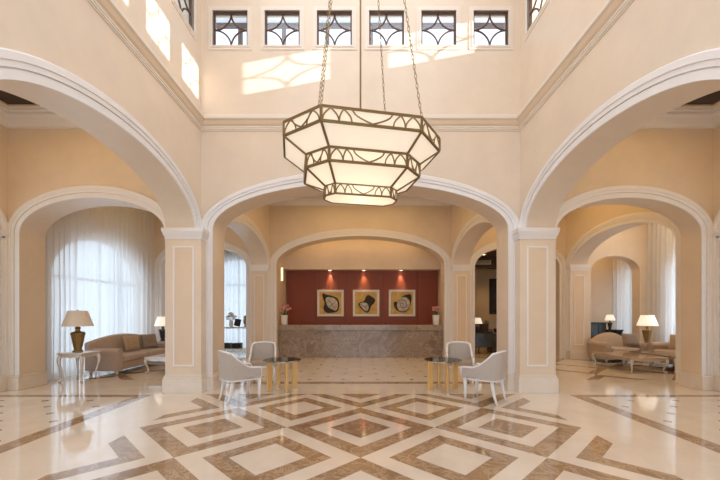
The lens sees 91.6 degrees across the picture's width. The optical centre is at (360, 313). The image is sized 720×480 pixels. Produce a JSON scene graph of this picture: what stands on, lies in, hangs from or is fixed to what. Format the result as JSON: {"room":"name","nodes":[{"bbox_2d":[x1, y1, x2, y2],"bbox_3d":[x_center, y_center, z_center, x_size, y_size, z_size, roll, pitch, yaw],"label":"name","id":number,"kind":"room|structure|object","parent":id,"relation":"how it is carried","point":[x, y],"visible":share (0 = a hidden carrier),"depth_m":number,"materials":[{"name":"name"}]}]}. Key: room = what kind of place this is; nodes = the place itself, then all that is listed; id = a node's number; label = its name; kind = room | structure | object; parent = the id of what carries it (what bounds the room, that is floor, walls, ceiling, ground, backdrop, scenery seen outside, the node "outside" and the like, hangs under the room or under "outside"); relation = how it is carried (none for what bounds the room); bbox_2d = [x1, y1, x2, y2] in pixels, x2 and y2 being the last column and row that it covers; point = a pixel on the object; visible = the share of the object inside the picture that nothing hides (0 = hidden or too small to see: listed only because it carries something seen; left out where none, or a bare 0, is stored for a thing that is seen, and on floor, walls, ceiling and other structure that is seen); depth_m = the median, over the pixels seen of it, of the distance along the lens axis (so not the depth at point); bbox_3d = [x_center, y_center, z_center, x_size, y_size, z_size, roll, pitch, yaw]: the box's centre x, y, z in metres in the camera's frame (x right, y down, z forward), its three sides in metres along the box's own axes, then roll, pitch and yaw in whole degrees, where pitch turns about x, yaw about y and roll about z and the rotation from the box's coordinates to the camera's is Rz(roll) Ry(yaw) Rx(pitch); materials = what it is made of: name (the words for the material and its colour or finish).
{"room":"hotel lobby","nodes":[
{"label":"hotel lobby","id":0,"kind":"room"},
{"bbox_2d":[0,125,7,221],"bbox_3d":[-7.245,-1.400,2.360,0.550,5.800,9.120,0,0,0],"label":"wall","id":1,"kind":"structure","parent":0,"point":[3,131],"depth_m":6.85,"materials":[{"name":"paint"}]},
{"bbox_2d":[0,209,7,376],"bbox_3d":[-6.950,-0.605,4.720,0.048,4.210,4.400,0,0,0],"label":"trim","id":2,"kind":"structure","parent":1,"relation":"attached to","point":[3,222],"depth_m":6.80,"materials":[{"name":"beige paint"}]},
{"bbox_2d":[0,90,80,128],"bbox_3d":[-5.338,-3.855,2.360,3.265,0.390,9.120,0,0,0],"label":"ceiling","id":3,"kind":"structure","parent":0,"point":[16,112],"depth_m":6.78,"materials":[{"name":"beige paint"}]},
{"bbox_2d":[0,0,200,227],"bbox_3d":[-3.430,-3.100,2.360,0.550,9.200,9.120,0,0,0],"label":"wall","id":4,"kind":"structure","parent":0,"point":[70,35],"depth_m":4.84,"materials":[{"name":"paint"}]},
{"bbox_2d":[0,47,201,227],"bbox_3d":[-3.135,-0.605,4.720,0.048,4.210,4.400,0,0,0],"label":"trim","id":5,"kind":"structure","parent":4,"relation":"attached to","point":[14,65],"depth_m":3.97,"materials":[{"name":"white paint"}]},
{"bbox_2d":[171,0,195,40],"bbox_3d":[-3.182,-5.650,6.270,0.097,0.860,0.860,0,0,0],"label":"window","id":6,"kind":"structure","parent":4,"relation":"in","point":[179,9],"depth_m":6.54,"materials":[{"name":"beige paint"}]},
{"bbox_2d":[87,0,633,130],"bbox_3d":[0.000,-3.783,2.360,6.310,0.335,9.120,0,0,0],"label":"crown molding","id":7,"kind":"structure","parent":4,"relation":"attached to","point":[108,10],"depth_m":5.88,"materials":[{"name":"beige paint"}]},
{"bbox_2d":[228,205,269,343],"bbox_3d":[-3.355,-1.400,9.660,0.550,5.800,4.380,0,0,0],"label":"wall","id":8,"kind":"structure","parent":0,"point":[260,216],"depth_m":11.35,"materials":[{"name":"paint"}]},
{"bbox_2d":[231,214,269,340],"bbox_3d":[-3.060,-0.565,9.660,0.048,4.130,4.360,0,0,0],"label":"trim","id":9,"kind":"structure","parent":8,"relation":"attached to","point":[243,219],"depth_m":11.15,"materials":[{"name":"beige paint"}]},
{"bbox_2d":[280,259,286,324],"bbox_3d":[-3.010,-0.900,13.250,0.180,4.800,1.700,0,0,0],"label":"wall","id":10,"kind":"structure","parent":0,"point":[283,284],"depth_m":13.27,"materials":[{"name":"paint"}]},
{"bbox_2d":[280,267,282,280],"bbox_3d":[-2.870,-1.450,12.750,0.100,0.520,0.100,0,0,0],"label":"wall sconce","id":11,"kind":"object","parent":10,"relation":"attached to","point":[281,268],"visible":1,"depth_m":12.72,"materials":[{"name":"white glass"}]},
{"bbox_2d":[346,271,346,323],"bbox_3d":[0.065,-0.900,13.980,5.970,4.800,0.240,0,0,0],"label":"wall","id":12,"kind":"structure","parent":0,"point":[346,271],"depth_m":13.86,"materials":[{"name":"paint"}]},
{"bbox_2d":[287,271,437,323],"bbox_3d":[0.070,-0.100,13.810,5.940,3.200,0.080,0,0,0],"label":"wall panel","id":13,"kind":"object","parent":12,"relation":"attached to","point":[302,286],"visible":0.56,"depth_m":13.77,"materials":[{"name":"red wood"}]},
{"bbox_2d":[317,290,343,315],"bbox_3d":[-1.180,-0.430,13.750,1.040,1.040,0.040,0,0,0],"label":"framed picture","id":14,"kind":"object","parent":13,"relation":"attached to","point":[329,302],"visible":1,"depth_m":13.74,"materials":[{"name":"white paint"}]},
{"bbox_2d":[353,290,378,315],"bbox_3d":[0.220,-0.430,13.750,1.040,1.040,0.040,0,0,0],"label":"framed picture","id":15,"kind":"object","parent":13,"relation":"attached to","point":[365,302],"visible":1,"depth_m":13.75,"materials":[{"name":"white paint"}]},
{"bbox_2d":[389,290,414,315],"bbox_3d":[1.630,-0.430,13.750,1.040,1.040,0.040,0,0,0],"label":"framed picture","id":16,"kind":"object","parent":13,"relation":"attached to","point":[401,302],"visible":1,"depth_m":13.75,"materials":[{"name":"white paint"}]},
{"bbox_2d":[0,348,719,479],"bbox_3d":[0.000,1.600,6.500,23.000,0.200,21.000,0,0,0],"label":"floor","id":17,"kind":"structure","parent":0,"point":[347,418],"depth_m":4.59,"materials":[{"name":"stone"}]},
{"bbox_2d":[56,351,100,382],"bbox_3d":[-6.340,1.182,7.900,0.587,0.653,0.587,0,0,0],"label":"side table","id":18,"kind":"object","parent":17,"relation":"on","point":[76,355],"visible":0.99,"depth_m":7.68,"materials":[{"name":"white wood"}]},
{"bbox_2d":[61,310,93,351],"bbox_3d":[-6.380,0.381,7.900,0.590,0.948,0.590,0,0,0],"label":"table lamp","id":19,"kind":"object","parent":18,"relation":"on","point":[76,319],"visible":1,"depth_m":7.79,"materials":[{"name":"beige fabric"}]},
{"bbox_2d":[45,206,154,380],"bbox_3d":[-6.931,-1.060,9.660,0.132,5.100,4.103,0,0,0],"label":"sheer curtain","id":20,"kind":"object","parent":17,"relation":"on","point":[100,261],"visible":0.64,"depth_m":9.25,"materials":[{"name":"white fabric"}]},
{"bbox_2d":[84,333,164,374],"bbox_3d":[-6.357,1.025,9.800,0.873,0.950,2.529,0,0,0],"label":"sofa","id":21,"kind":"object","parent":17,"relation":"on","point":[114,357],"visible":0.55,"depth_m":8.88,"materials":[{"name":"fabric"}]},
{"bbox_2d":[122,335,140,350],"bbox_3d":[-6.360,0.810,9.720,0.220,0.408,0.461,0,0,18],"label":"throw cushion","id":22,"kind":"object","parent":21,"relation":"on","point":[130,343],"visible":1,"depth_m":9.63,"materials":[{"name":"brown fabric"}]},
{"bbox_2d":[123,351,147,361],"bbox_3d":[-6.235,1.125,9.285,0.630,0.170,1.020,0,0,0],"label":"seat cushion","id":23,"kind":"object","parent":21,"relation":"on","point":[128,356],"depth_m":9.29,"materials":[{"name":"fabric"}]},
{"bbox_2d":[132,348,164,355],"bbox_3d":[-6.235,1.125,10.315,0.630,0.170,1.020,0,0,0],"label":"seat cushion","id":24,"kind":"object","parent":21,"relation":"on","point":[151,351],"depth_m":10.25,"materials":[{"name":"fabric"}]},
{"bbox_2d":[141,334,157,347],"bbox_3d":[-6.360,0.810,10.550,0.220,0.408,0.461,0,0,24],"label":"throw cushion","id":25,"kind":"object","parent":21,"relation":"on","point":[148,340],"visible":1,"depth_m":10.47,"materials":[{"name":"brown fabric"}]},
{"bbox_2d":[144,353,164,372],"bbox_3d":[-4.950,1.301,9.300,1.027,0.422,1.027,0,0,0],"label":"coffee table","id":26,"kind":"object","parent":17,"relation":"on","point":[160,357],"visible":0.32,"depth_m":8.83,"materials":[{"name":"white wood"}]},
{"bbox_2d":[224,250,245,350],"bbox_3d":[-5.050,-0.685,14.221,3.123,4.350,0.130,0,0,0],"label":"sheer curtain","id":27,"kind":"object","parent":17,"relation":"on","point":[234,264],"visible":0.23,"depth_m":14.22,"materials":[{"name":"white fabric"}]},
{"bbox_2d":[224,327,245,348],"bbox_3d":[-4.720,0.990,13.200,1.240,1.020,0.440,0,0,0],"label":"console table","id":28,"kind":"object","parent":17,"relation":"on","point":[224,327],"visible":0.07,"depth_m":12.98,"materials":[{"name":"white paint"}]},
{"bbox_2d":[224,343,231,348],"bbox_3d":[-5.020,1.190,13.200,0.300,0.200,0.260,0,0,0],"label":"storage box","id":29,"kind":"object","parent":28,"relation":"on","point":[226,345],"visible":0.64,"depth_m":13.07,"materials":[{"name":"black paint"}]},
{"bbox_2d":[226,312,236,326],"bbox_3d":[-4.889,0.202,13.200,0.410,0.555,0.355,0,0,0],"label":"flower vase","id":30,"kind":"object","parent":28,"relation":"on","point":[230,313],"visible":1,"depth_m":13.14,"materials":[{"name":"white ceramic"}]},
{"bbox_2d":[232,343,242,348],"bbox_3d":[-4.640,1.190,13.200,0.300,0.200,0.260,0,0,0],"label":"storage box","id":31,"kind":"object","parent":28,"relation":"on","point":[234,345],"visible":1,"depth_m":13.07,"materials":[{"name":"black paint"}]},
{"bbox_2d":[234,318,240,326],"bbox_3d":[-4.604,0.320,13.115,0.269,0.307,0.126,0,0,-14],"label":"picture frame","id":32,"kind":"object","parent":28,"relation":"on","point":[237,322],"visible":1,"depth_m":13.09,"materials":[{"name":"black paint"}]},
{"bbox_2d":[217,350,261,404],"bbox_3d":[-2.107,1.055,6.094,0.678,0.901,0.570,0,0,-40],"label":"tub chair","id":33,"kind":"object","parent":17,"relation":"on","point":[232,370],"visible":1,"depth_m":5.83,"materials":[{"name":"grey fabric"}]},
{"bbox_2d":[248,341,276,386],"bbox_3d":[-2.092,1.055,7.509,0.570,0.901,0.678,0,0,-12],"label":"tub chair","id":34,"kind":"object","parent":17,"relation":"on","point":[260,350],"visible":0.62,"depth_m":7.72,"materials":[{"name":"grey fabric"}]},
{"bbox_2d":[263,357,300,393],"bbox_3d":[-1.520,1.190,6.800,0.720,0.620,0.720,0,0,0],"label":"round table","id":35,"kind":"object","parent":17,"relation":"on","point":[286,360],"visible":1,"depth_m":6.67,"materials":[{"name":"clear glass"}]},
{"bbox_2d":[278,324,442,356],"bbox_3d":[0.000,0.938,12.360,5.670,1.125,0.620,0,0,0],"label":"reception desk","id":36,"kind":"object","parent":17,"relation":"on","point":[295,340],"depth_m":12.10,"materials":[{"name":"beige stone"}]},
{"bbox_2d":[281,304,291,324],"bbox_3d":[-2.660,0.017,12.270,0.353,0.716,0.353,0,0,40],"label":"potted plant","id":37,"kind":"object","parent":36,"relation":"on","point":[284,318],"visible":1,"depth_m":12.18,"materials":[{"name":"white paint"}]},
{"bbox_2d":[278,324,442,330],"bbox_3d":[0.000,0.472,12.360,5.670,0.195,0.620,0,0,0],"label":"countertop","id":38,"kind":"structure","parent":36,"relation":"on","point":[289,327],"depth_m":12.05,"materials":[{"name":"beige stone"}]},
{"bbox_2d":[431,306,438,324],"bbox_3d":[2.640,0.040,12.270,0.328,0.669,0.328,0,0,11],"label":"planter","id":39,"kind":"object","parent":36,"relation":"on","point":[435,316],"visible":1,"depth_m":12.19,"materials":[{"name":"white ceramic"}]},
{"bbox_2d":[424,357,461,394],"bbox_3d":[1.600,1.190,6.800,0.720,0.620,0.720,0,0,26],"label":"round table","id":40,"kind":"object","parent":17,"relation":"on","point":[438,360],"visible":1,"depth_m":6.76,"materials":[{"name":"gold metal"}]},
{"bbox_2d":[446,341,474,386],"bbox_3d":[2.122,1.055,7.509,0.570,0.901,0.678,0,0,12],"label":"tub chair","id":41,"kind":"object","parent":17,"relation":"on","point":[462,350],"visible":0.56,"depth_m":7.73,"materials":[{"name":"grey fabric"}]},
{"bbox_2d":[475,324,487,351],"bbox_3d":[4.950,0.950,14.120,0.560,1.101,0.540,0,0,0],"label":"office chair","id":42,"kind":"object","parent":17,"relation":"on","point":[483,327],"visible":0.16,"depth_m":14.30,"materials":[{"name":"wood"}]},
{"bbox_2d":[460,350,507,405],"bbox_3d":[2.167,1.055,6.074,0.678,0.901,0.570,0,0,42],"label":"tub chair","id":43,"kind":"object","parent":17,"relation":"on","point":[492,370],"visible":1,"depth_m":5.82,"materials":[{"name":"grey fabric"}]},
{"bbox_2d":[475,332,496,353],"bbox_3d":[4.620,1.100,13.300,1.500,0.760,0.700,0,0,0],"label":"writing desk","id":44,"kind":"object","parent":17,"relation":"on","point":[482,339],"visible":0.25,"depth_m":13.04,"materials":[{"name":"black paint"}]},
{"bbox_2d":[475,318,482,332],"bbox_3d":[4.420,0.426,13.220,0.366,0.588,0.366,0,0,0],"label":"table lamp","id":45,"kind":"object","parent":44,"relation":"on","point":[477,320],"visible":0.94,"depth_m":13.12,"materials":[{"name":"white fabric"}]},
{"bbox_2d":[485,320,496,331],"bbox_3d":[6.280,0.880,15.780,1.200,1.240,0.420,0,0,0],"label":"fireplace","id":46,"kind":"object","parent":17,"relation":"on","point":[492,324],"visible":0.24,"depth_m":15.65,"materials":[{"name":"beige stone"}]},
{"bbox_2d":[591,322,607,337],"bbox_3d":[8.600,0.900,12.944,0.660,1.200,0.651,0,0,0],"label":"cabinet","id":47,"kind":"object","parent":17,"relation":"on","point":[597,328],"visible":0.2,"depth_m":12.65,"materials":[{"name":"black paint"}]},
{"bbox_2d":[606,329,623,335],"bbox_3d":[9.270,1.035,12.920,0.560,0.930,0.440,0,0,0],"label":"console table","id":48,"kind":"object","parent":17,"relation":"on","point":[617,331],"visible":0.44,"depth_m":12.72,"materials":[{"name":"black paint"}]},
{"bbox_2d":[605,315,614,329],"bbox_3d":[9.180,0.295,12.880,0.342,0.550,0.342,0,0,0],"label":"table lamp","id":49,"kind":"object","parent":48,"relation":"on","point":[608,317],"visible":0.98,"depth_m":12.81,"materials":[{"name":"white fabric"}]},
{"bbox_2d":[588,332,646,362],"bbox_3d":[8.120,1.050,11.106,1.329,0.900,0.872,0,0,0],"label":"sofa","id":50,"kind":"object","parent":17,"relation":"on","point":[607,341],"visible":0.7,"depth_m":11.19,"materials":[{"name":"fabric"}]},
{"bbox_2d":[611,346,639,351],"bbox_3d":[8.120,1.125,10.985,0.850,0.170,0.630,0,0,0],"label":"seat cushion","id":51,"kind":"object","parent":50,"relation":"on","point":[613,348],"depth_m":10.69,"materials":[{"name":"fabric"}]},
{"bbox_2d":[621,333,638,345],"bbox_3d":[8.360,0.800,10.840,0.445,0.389,0.222,0,0,16],"label":"throw cushion","id":52,"kind":"object","parent":50,"relation":"on","point":[628,339],"visible":1,"depth_m":10.78,"materials":[{"name":"brown fabric"}]},
{"bbox_2d":[612,258,631,333],"bbox_3d":[9.630,-0.585,12.840,0.130,4.150,1.103,0,0,0],"label":"sheer curtain","id":53,"kind":"object","parent":17,"relation":"on","point":[621,271],"visible":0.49,"depth_m":12.83,"materials":[{"name":"white fabric"}]},
{"bbox_2d":[592,351,668,372],"bbox_3d":[7.280,1.306,9.550,0.977,0.412,1.527,0,0,0],"label":"coffee table","id":54,"kind":"object","parent":17,"relation":"on","point":[621,355],"visible":1,"depth_m":9.13,"materials":[{"name":"wood"}]},
{"bbox_2d":[629,351,675,372],"bbox_3d":[8.220,1.296,9.550,0.647,0.432,1.527,0,0,0],"label":"coffee table","id":55,"kind":"object","parent":17,"relation":"on","point":[670,356],"visible":0.47,"depth_m":9.46,"materials":[{"name":"beige wood"}]},
{"bbox_2d":[647,223,675,341],"bbox_3d":[9.630,-1.035,9.861,0.131,5.050,3.743,0,0,0],"label":"sheer curtain","id":56,"kind":"object","parent":17,"relation":"on","point":[661,258],"visible":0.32,"depth_m":11.16,"materials":[{"name":"white fabric"}]},
{"bbox_2d":[647,342,675,363],"bbox_3d":[9.057,1.000,9.100,0.875,1.000,2.929,0,0,0],"label":"sofa","id":57,"kind":"object","parent":17,"relation":"on","point":[651,346],"visible":0.2,"depth_m":10.36,"materials":[{"name":"fabric"}]},
{"bbox_2d":[654,349,675,353],"bbox_3d":[8.935,1.125,9.715,0.630,0.170,1.220,0,0,0],"label":"seat cushion","id":58,"kind":"object","parent":57,"relation":"on","point":[672,351],"depth_m":9.97,"materials":[{"name":"fabric"}]},
{"bbox_2d":[668,334,675,349],"bbox_3d":[9.000,0.800,9.850,0.227,0.427,0.503,0,0,-32],"label":"throw cushion","id":59,"kind":"object","parent":57,"relation":"on","point":[672,344],"visible":0.3,"depth_m":9.94,"materials":[{"name":"brown fabric"}]},
{"bbox_3d":[-6.450,1.194,11.420,0.527,0.629,0.527,0,0,0],"label":"side table","id":60,"kind":"object","parent":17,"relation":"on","visible":0},
{"bbox_2d":[154,316,164,340],"bbox_3d":[-6.450,0.477,11.420,0.501,0.806,0.501,0,0,0],"label":"table lamp","id":61,"kind":"object","parent":60,"relation":"on","point":[160,321],"visible":0.8,"depth_m":11.29,"materials":[{"name":"white fabric"}]},
{"bbox_3d":[9.100,1.215,11.080,0.627,0.589,0.627,0,0,0],"label":"side table","id":62,"kind":"object","parent":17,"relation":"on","visible":0},
{"bbox_2d":[636,315,658,342],"bbox_3d":[9.080,0.470,11.080,0.560,0.901,0.560,0,0,0],"label":"table lamp","id":63,"kind":"object","parent":62,"relation":"on","point":[644,320],"visible":0.98,"depth_m":10.98,"materials":[{"name":"white fabric"}]},
{"bbox_2d":[8,0,712,374],"bbox_3d":[0.000,-3.100,7.195,15.040,9.200,0.550,0,0,0],"label":"wall","id":64,"kind":"structure","parent":0,"point":[254,81],"depth_m":6.92,"materials":[{"name":"paint"}]},
{"bbox_2d":[0,229,8,391],"bbox_3d":[-7.245,-0.065,6.774,0.674,3.130,0.332,0,0,0],"label":"trim","id":65,"kind":"structure","parent":64,"relation":"attached to","point":[3,380],"depth_m":6.78,"materials":[{"name":"beige paint"}]},
{"bbox_2d":[7,371,47,390],"bbox_3d":[-6.835,1.355,7.175,0.270,0.290,0.650,0,0,0],"label":"plinth","id":66,"kind":"object","parent":64,"relation":"attached to","point":[14,382],"visible":0.86,"depth_m":7.02,"materials":[{"name":"beige stone"}]},
{"bbox_2d":[8,185,165,375],"bbox_3d":[-5.290,-0.520,6.900,3.360,4.040,0.048,0,0,0],"label":"trim","id":67,"kind":"structure","parent":64,"relation":"attached to","point":[23,212],"depth_m":6.89,"materials":[{"name":"beige paint"}]},
{"bbox_2d":[161,228,209,392],"bbox_3d":[-3.370,-0.065,6.789,0.794,3.130,0.362,0,0,0],"label":"column","id":68,"kind":"structure","parent":64,"relation":"attached to","point":[185,247],"depth_m":6.67,"materials":[{"name":"beige paint"}]},
{"bbox_2d":[207,372,225,390],"bbox_3d":[-3.020,1.345,7.173,0.270,0.310,0.655,0,0,0],"label":"plinth","id":69,"kind":"object","parent":64,"relation":"attached to","point":[213,381],"visible":0.45,"depth_m":6.88,"materials":[{"name":"beige stone"}]},
{"bbox_2d":[208,6,251,49],"bbox_3d":[-2.575,-5.650,6.947,0.860,0.860,0.097,0,0,0],"label":"window","id":70,"kind":"structure","parent":64,"relation":"in","point":[212,30],"depth_m":6.91,"materials":[{"name":"beige"}]},
{"bbox_2d":[260,6,303,49],"bbox_3d":[-1.545,-5.650,6.947,0.860,0.860,0.097,0,0,0],"label":"window","id":71,"kind":"structure","parent":64,"relation":"in","point":[264,10],"depth_m":6.91,"materials":[{"name":"beige"}]},
{"bbox_2d":[313,6,355,49],"bbox_3d":[-0.515,-5.650,6.947,0.860,0.860,0.097,0,0,0],"label":"window","id":72,"kind":"structure","parent":64,"relation":"in","point":[316,30],"depth_m":6.91,"materials":[{"name":"beige"}]},
{"bbox_2d":[216,18,504,22],"bbox_3d":[0.000,-6.865,7.680,8.400,0.030,1.180,0,0,0],"label":"roof eave","id":73,"kind":"object","parent":64,"relation":"attached to","point":[218,20],"depth_m":8.17},
{"bbox_2d":[216,23,504,44],"bbox_3d":[0.000,-6.275,8.280,8.400,1.150,0.100,0,0,0],"label":"beam","id":74,"kind":"structure","parent":73,"relation":"attached to","point":[283,26],"depth_m":8.24,"materials":[{"name":"grey"}]},
{"bbox_2d":[202,174,518,373],"bbox_3d":[0.000,-0.665,6.900,6.310,4.330,0.048,0,0,0],"label":"trim","id":75,"kind":"structure","parent":64,"relation":"attached to","point":[295,181],"depth_m":6.90,"materials":[{"name":"white paint"}]},
{"bbox_2d":[224,194,496,233],"bbox_3d":[0.000,-0.665,7.490,6.310,4.330,0.048,0,0,0],"label":"trim","id":76,"kind":"structure","parent":64,"relation":"attached to","point":[321,194],"depth_m":7.48,"materials":[{"name":"beige paint"}]},
{"bbox_2d":[365,6,407,49],"bbox_3d":[0.515,-5.650,6.947,0.860,0.860,0.097,0,0,0],"label":"window","id":77,"kind":"structure","parent":64,"relation":"in","point":[368,30],"depth_m":6.91,"materials":[{"name":"beige"}]},
{"bbox_2d":[417,6,460,49],"bbox_3d":[1.545,-5.650,6.947,0.860,0.860,0.097,0,0,0],"label":"window","id":78,"kind":"structure","parent":64,"relation":"in","point":[456,30],"depth_m":6.91,"materials":[{"name":"beige"}]},
{"bbox_2d":[469,6,512,49],"bbox_3d":[2.575,-5.650,6.947,0.860,0.860,0.097,0,0,0],"label":"window","id":79,"kind":"structure","parent":64,"relation":"in","point":[508,30],"depth_m":6.91,"materials":[{"name":"beige"}]},
{"bbox_2d":[511,228,559,392],"bbox_3d":[3.370,-0.065,6.789,0.794,3.130,0.362,0,0,0],"label":"column","id":80,"kind":"structure","parent":64,"relation":"attached to","point":[534,247],"depth_m":6.67,"materials":[{"name":"beige paint"}]},
{"bbox_2d":[555,185,712,375],"bbox_3d":[5.290,-0.520,6.900,3.360,4.040,0.048,0,0,0],"label":"trim","id":81,"kind":"structure","parent":64,"relation":"attached to","point":[697,212],"depth_m":6.90,"materials":[{"name":"beige paint"}]},
{"bbox_2d":[712,229,719,391],"bbox_3d":[7.245,-0.065,6.774,0.674,3.130,0.332,0,0,0],"label":"trim","id":82,"kind":"structure","parent":64,"relation":"attached to","point":[716,233],"depth_m":6.80,"materials":[{"name":"beige paint"}]},
{"bbox_2d":[268,195,452,205],"bbox_3d":[0.000,-3.855,9.660,6.160,0.390,4.380,0,0,0],"label":"ceiling","id":83,"kind":"structure","parent":0,"point":[317,200],"depth_m":11.79,"materials":[{"name":"beige paint"}]},
{"bbox_2d":[284,239,440,270],"bbox_3d":[0.065,-2.500,13.600,5.970,1.600,0.520,0,0,0],"label":"wall","id":84,"kind":"structure","parent":0,"point":[341,255],"depth_m":13.34,"materials":[{"name":"paint"}]},
{"bbox_2d":[154,206,647,357],"bbox_3d":[1.145,-1.400,12.125,17.330,5.800,0.550,0,0,0],"label":"wall","id":85,"kind":"structure","parent":0,"point":[287,223],"depth_m":11.85,"materials":[{"name":"paint"}]},
{"bbox_2d":[155,241,250,357],"bbox_3d":[-5.300,-0.520,11.830,3.340,4.040,0.048,0,0,0],"label":"trim","id":86,"kind":"structure","parent":85,"relation":"attached to","point":[159,260],"depth_m":11.83,"materials":[{"name":"beige paint"}]},
{"bbox_2d":[249,265,270,352],"bbox_3d":[-3.355,-0.065,11.704,0.674,3.130,0.332,0,0,0],"label":"trim","id":87,"kind":"structure","parent":85,"relation":"attached to","point":[258,279],"depth_m":11.60,"materials":[{"name":"beige paint"}]},
{"bbox_2d":[270,229,450,349],"bbox_3d":[0.000,-0.690,11.830,6.160,4.380,0.048,0,0,0],"label":"trim","id":88,"kind":"structure","parent":85,"relation":"attached to","point":[344,232],"depth_m":11.82,"materials":[{"name":"beige paint"}]},
{"bbox_2d":[450,265,471,341],"bbox_3d":[3.355,-0.065,11.704,0.674,3.130,0.332,0,0,0],"label":"trim","id":89,"kind":"structure","parent":85,"relation":"attached to","point":[461,279],"depth_m":11.60,"materials":[{"name":"beige paint"}]},
{"bbox_2d":[470,241,565,357],"bbox_3d":[5.300,-0.520,11.830,3.340,4.040,0.048,0,0,0],"label":"trim","id":90,"kind":"structure","parent":85,"relation":"attached to","point":[561,260],"depth_m":11.83,"materials":[{"name":"beige paint"}]},
{"bbox_2d":[565,265,590,358],"bbox_3d":[7.245,-0.065,11.704,0.674,3.130,0.332,0,0,0],"label":"trim","id":91,"kind":"structure","parent":85,"relation":"attached to","point":[578,279],"depth_m":11.60,"materials":[{"name":"beige paint"}]},
{"bbox_2d":[438,204,492,342],"bbox_3d":[3.340,-1.400,10.785,0.580,5.800,6.630,0,0,0],"label":"wall","id":92,"kind":"structure","parent":0,"point":[460,216],"depth_m":11.44,"materials":[{"name":"paint"}]},
{"bbox_2d":[451,214,489,340],"bbox_3d":[3.060,-0.565,9.660,0.048,4.130,4.360,0,0,0],"label":"trim","id":93,"kind":"structure","parent":92,"relation":"attached to","point":[476,219],"depth_m":11.15,"materials":[{"name":"beige paint"}]},
{"bbox_2d":[475,269,496,323],"bbox_3d":[5.160,-0.600,16.100,4.120,4.200,0.200,0,0,0],"label":"wall","id":94,"kind":"structure","parent":0,"point":[482,276],"depth_m":16.00,"materials":[{"name":"paint"}]},
{"bbox_2d":[489,279,496,313],"bbox_3d":[6.380,-0.800,15.955,1.000,1.600,0.070,0,0,0],"label":"wall mirror","id":95,"kind":"object","parent":94,"relation":"attached to","point":[492,282],"visible":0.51,"depth_m":15.96,"materials":[{"name":"black mirror"}]},
{"bbox_2d":[491,281,496,311],"bbox_3d":[6.380,-0.800,15.975,0.840,1.440,0.030,0,0,0],"label":"mirror glass","id":96,"kind":"object","parent":95,"relation":"attached to","point":[493,283],"depth_m":15.96,"materials":[{"name":"black mirror"}]},
{"bbox_2d":[475,250,496,268],"bbox_3d":[5.110,-2.100,14.200,3.620,0.600,3.600,0,0,0],"label":"ceiling","id":97,"kind":"structure","parent":0,"point":[492,255],"depth_m":13.70,"materials":[{"name":"brown wood"}]},
{"bbox_2d":[476,260,490,263],"bbox_3d":[4.750,-2.020,13.684,0.700,0.160,0.032,0,0,0],"label":"ceiling vent","id":98,"kind":"object","parent":97,"relation":"in","point":[477,261],"visible":0.64,"depth_m":13.68,"materials":[{"name":"metal"}]},
{"bbox_2d":[591,257,611,328],"bbox_3d":[8.515,-1.225,13.050,2.590,5.450,1.300,0,0,0],"label":"wall","id":99,"kind":"structure","parent":0,"point":[601,270],"depth_m":13.45,"materials":[{"name":"paint"}]},
{"bbox_2d":[520,0,719,227],"bbox_3d":[3.430,-3.100,2.360,0.550,9.200,9.120,0,0,0],"label":"wall","id":100,"kind":"structure","parent":0,"point":[650,35],"depth_m":4.89,"materials":[{"name":"paint"}]},
{"bbox_2d":[495,374,513,390],"bbox_3d":[3.020,1.345,7.173,0.270,0.310,0.655,0,0,0],"label":"plinth","id":101,"kind":"object","parent":100,"relation":"attached to","point":[508,383],"visible":0.34,"depth_m":6.86,"materials":[{"name":"beige stone"}]},
{"bbox_2d":[525,0,549,40],"bbox_3d":[3.182,-5.650,6.270,0.097,0.860,0.860,0,0,0],"label":"window","id":102,"kind":"structure","parent":100,"relation":"in","point":[541,9],"depth_m":6.50,"materials":[{"name":"beige paint"}]},
{"bbox_2d":[519,47,719,227],"bbox_3d":[3.135,-0.605,4.720,0.048,4.210,4.400,0,0,0],"label":"trim","id":103,"kind":"structure","parent":100,"relation":"attached to","point":[704,65],"depth_m":3.99,"materials":[{"name":"white paint"}]},
{"bbox_2d":[566,125,719,349],"bbox_3d":[7.245,-1.400,4.825,0.550,5.800,14.050,0,0,0],"label":"wall","id":104,"kind":"structure","parent":0,"point":[579,222],"depth_m":10.70,"materials":[{"name":"paint"}]},
{"bbox_2d":[566,212,680,381],"bbox_3d":[6.950,-0.565,9.660,0.048,4.130,4.360,0,0,0],"label":"trim","id":105,"kind":"structure","parent":104,"relation":"attached to","point":[651,217],"depth_m":8.66,"materials":[{"name":"beige paint"}]},
{"bbox_2d":[678,372,713,390],"bbox_3d":[6.835,1.355,7.115,0.270,0.290,0.530,0,0,0],"label":"plinth","id":106,"kind":"object","parent":104,"relation":"attached to","point":[700,382],"visible":0.85,"depth_m":6.98,"materials":[{"name":"beige stone"}]},
{"bbox_2d":[713,210,719,376],"bbox_3d":[6.950,-0.605,4.720,0.048,4.210,4.400,0,0,0],"label":"trim","id":107,"kind":"structure","parent":104,"relation":"attached to","point":[716,224],"depth_m":6.82,"materials":[{"name":"beige paint"}]},
{"bbox_2d":[640,90,719,128],"bbox_3d":[5.338,-3.855,2.360,3.265,0.390,9.120,0,0,0],"label":"ceiling","id":108,"kind":"structure","parent":0,"point":[703,112],"depth_m":6.79,"materials":[{"name":"beige paint"}]},
{"bbox_3d":[0.000,-7.800,2.360,7.410,0.200,10.220,0,0,0],"label":"ceiling","id":109,"kind":"structure","parent":0,"visible":0},
{"bbox_2d":[282,0,440,206],"bbox_3d":[0.001,-4.612,4.700,2.035,6.177,1.468,0,0,-11],"label":"chandelier","id":110,"kind":"object","parent":109,"relation":"hanging from","point":[350,155],"visible":1,"depth_m":4.21,"materials":[{"name":"white glass"}]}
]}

